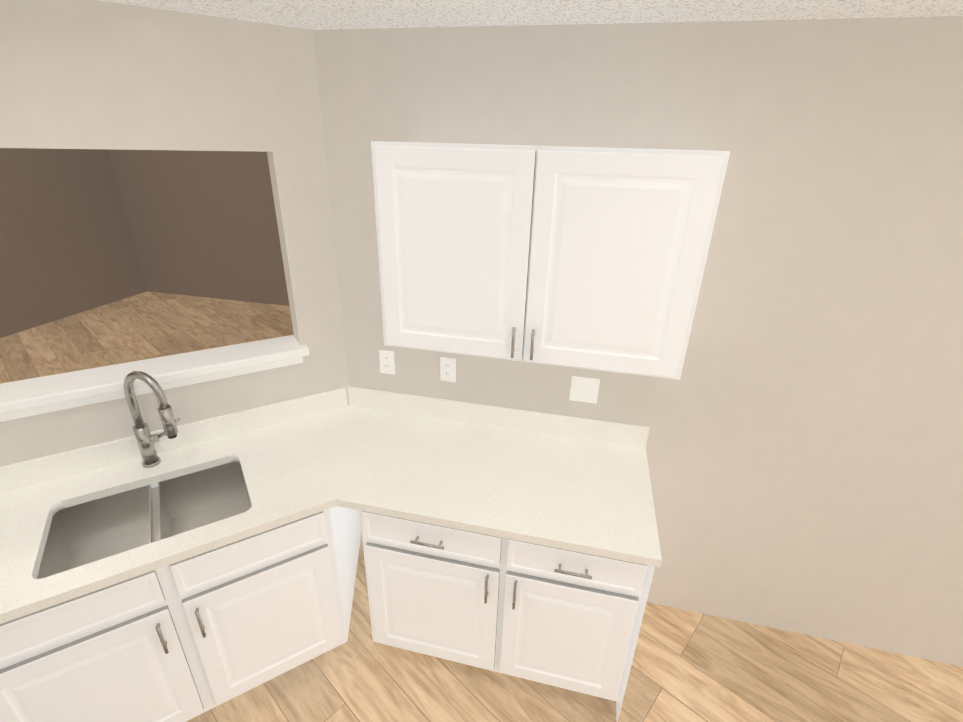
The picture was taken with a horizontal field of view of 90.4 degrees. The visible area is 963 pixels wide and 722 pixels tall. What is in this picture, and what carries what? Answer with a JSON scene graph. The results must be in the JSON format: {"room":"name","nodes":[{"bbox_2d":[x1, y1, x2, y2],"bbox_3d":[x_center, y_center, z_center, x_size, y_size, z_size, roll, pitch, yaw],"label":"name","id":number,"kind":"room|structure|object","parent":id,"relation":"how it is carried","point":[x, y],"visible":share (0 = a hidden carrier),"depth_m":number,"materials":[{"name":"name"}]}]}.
{"room":"kitchen","nodes":[
{"label":"kitchen","id":0,"kind":"room"},
{"bbox_2d":[0,148,146,337],"bbox_3d":[-5.316,-2.536,4.011,0.180,5.200,6.260,7,25,11],"label":"wall","id":1,"kind":"structure","parent":0,"point":[67,247],"depth_m":5.74,"materials":[{"name":"beige paint"}]},
{"bbox_2d":[0,0,362,545],"bbox_3d":[-1.587,0.128,1.717,2.245,2.440,0.120,-13,28,-29],"label":"wall","id":2,"kind":"structure","parent":0,"point":[86,74],"depth_m":1.65,"materials":[{"name":"beige paint"}]},
{"bbox_2d":[0,335,308,421],"bbox_3d":[-1.528,0.115,1.742,1.715,0.077,0.195,-13,28,-29],"label":"sill","id":3,"kind":"structure","parent":2,"relation":"attached to","point":[39,395],"depth_m":1.83,"materials":[{"name":"white paint"}]},
{"bbox_2d":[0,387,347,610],"bbox_3d":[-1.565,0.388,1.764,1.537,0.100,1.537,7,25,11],"label":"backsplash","id":4,"kind":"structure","parent":2,"relation":"attached to","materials":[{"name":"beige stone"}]},
{"bbox_2d":[109,149,288,305],"bbox_3d":[-1.790,-3.050,5.353,6.170,5.200,0.120,7,25,11],"label":"wall","id":5,"kind":"structure","parent":0,"point":[203,224],"depth_m":6.31,"materials":[{"name":"beige paint"}]},
{"bbox_2d":[0,291,962,721],"bbox_3d":[-2.100,1.466,1.766,11.800,0.060,12.000,7,25,11],"label":"floor","id":6,"kind":"structure","parent":0,"point":[692,667],"depth_m":2.09,"materials":[{"name":"brown wood"}]},
{"bbox_2d":[0,483,360,721],"bbox_3d":[-1.451,0.988,1.719,2.266,0.881,0.638,-13,28,-29],"label":"base cabinet","id":7,"kind":"object","parent":6,"relation":"on","point":[187,639],"visible":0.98,"depth_m":1.31,"materials":[{"name":"white paint"}]},
{"bbox_2d":[0,386,661,623],"bbox_3d":[-0.908,0.598,1.617,2.924,0.326,1.702,7,25,11],"label":"countertop","id":8,"kind":"structure","parent":7,"relation":"on","point":[75,523],"depth_m":1.81,"materials":[{"name":"beige stone"}]},
{"bbox_2d":[123,371,179,467],"bbox_3d":[-1.211,0.209,1.804,0.200,0.410,0.125,7,25,11],"label":"faucet","id":9,"kind":"object","parent":8,"relation":"on","point":[146,439],"visible":1,"depth_m":1.75,"materials":[{"name":"silver metal"}]},
{"bbox_2d":[359,510,654,721],"bbox_3d":[0.106,0.867,2.079,1.049,0.881,0.640,7,25,11],"label":"base cabinet","id":10,"kind":"object","parent":6,"relation":"on","point":[563,618],"visible":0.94,"depth_m":1.78,"materials":[{"name":"white paint"}]},
{"bbox_2d":[99,0,962,29],"bbox_3d":[0.520,-0.373,-0.095,6.395,0.080,3.575,7,25,11],"label":"ceiling","id":11,"kind":"structure","parent":0,"point":[336,14],"depth_m":1.39,"materials":[{"name":"white paint"}]},
{"bbox_2d":[313,16,962,666],"bbox_3d":[1.639,0.174,1.811,4.830,2.440,0.120,7,25,11],"label":"wall","id":12,"kind":"structure","parent":0,"point":[801,418],"depth_m":1.73,"materials":[{"name":"beige paint"}]},
{"bbox_2d":[379,350,394,374],"bbox_3d":[-0.432,0.006,2.187,0.072,0.115,0.008,7,25,11],"label":"electrical outlet","id":13,"kind":"object","parent":12,"relation":"attached to","point":[387,364],"visible":1,"depth_m":2.18,"materials":[{"name":"white plastic"}]},
{"bbox_2d":[440,357,455,381],"bbox_3d":[-0.150,0.040,2.130,0.072,0.115,0.008,7,25,11],"label":"electrical outlet","id":14,"kind":"object","parent":12,"relation":"attached to","point":[448,369],"visible":1,"depth_m":2.13,"materials":[{"name":"white plastic"}]},
{"bbox_2d":[347,386,649,447],"bbox_3d":[0.034,0.247,2.171,1.384,0.100,0.014,7,25,11],"label":"backsplash","id":15,"kind":"structure","parent":12,"relation":"attached to","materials":[{"name":"beige stone"}]},
{"bbox_2d":[371,141,729,379],"bbox_3d":[0.185,-0.366,1.666,1.058,0.700,0.354,7,25,11],"label":"upper cabinet","id":16,"kind":"object","parent":12,"relation":"attached to","point":[593,258],"visible":1,"depth_m":1.51,"materials":[{"name":"white paint"}]},
{"bbox_2d":[569,376,599,403],"bbox_3d":[0.434,0.123,2.020,0.115,0.115,0.008,7,25,11],"label":"switch plate","id":17,"kind":"object","parent":12,"relation":"attached to","point":[583,389],"visible":1,"depth_m":2.02,"materials":[{"name":"white plastic"}]}
]}

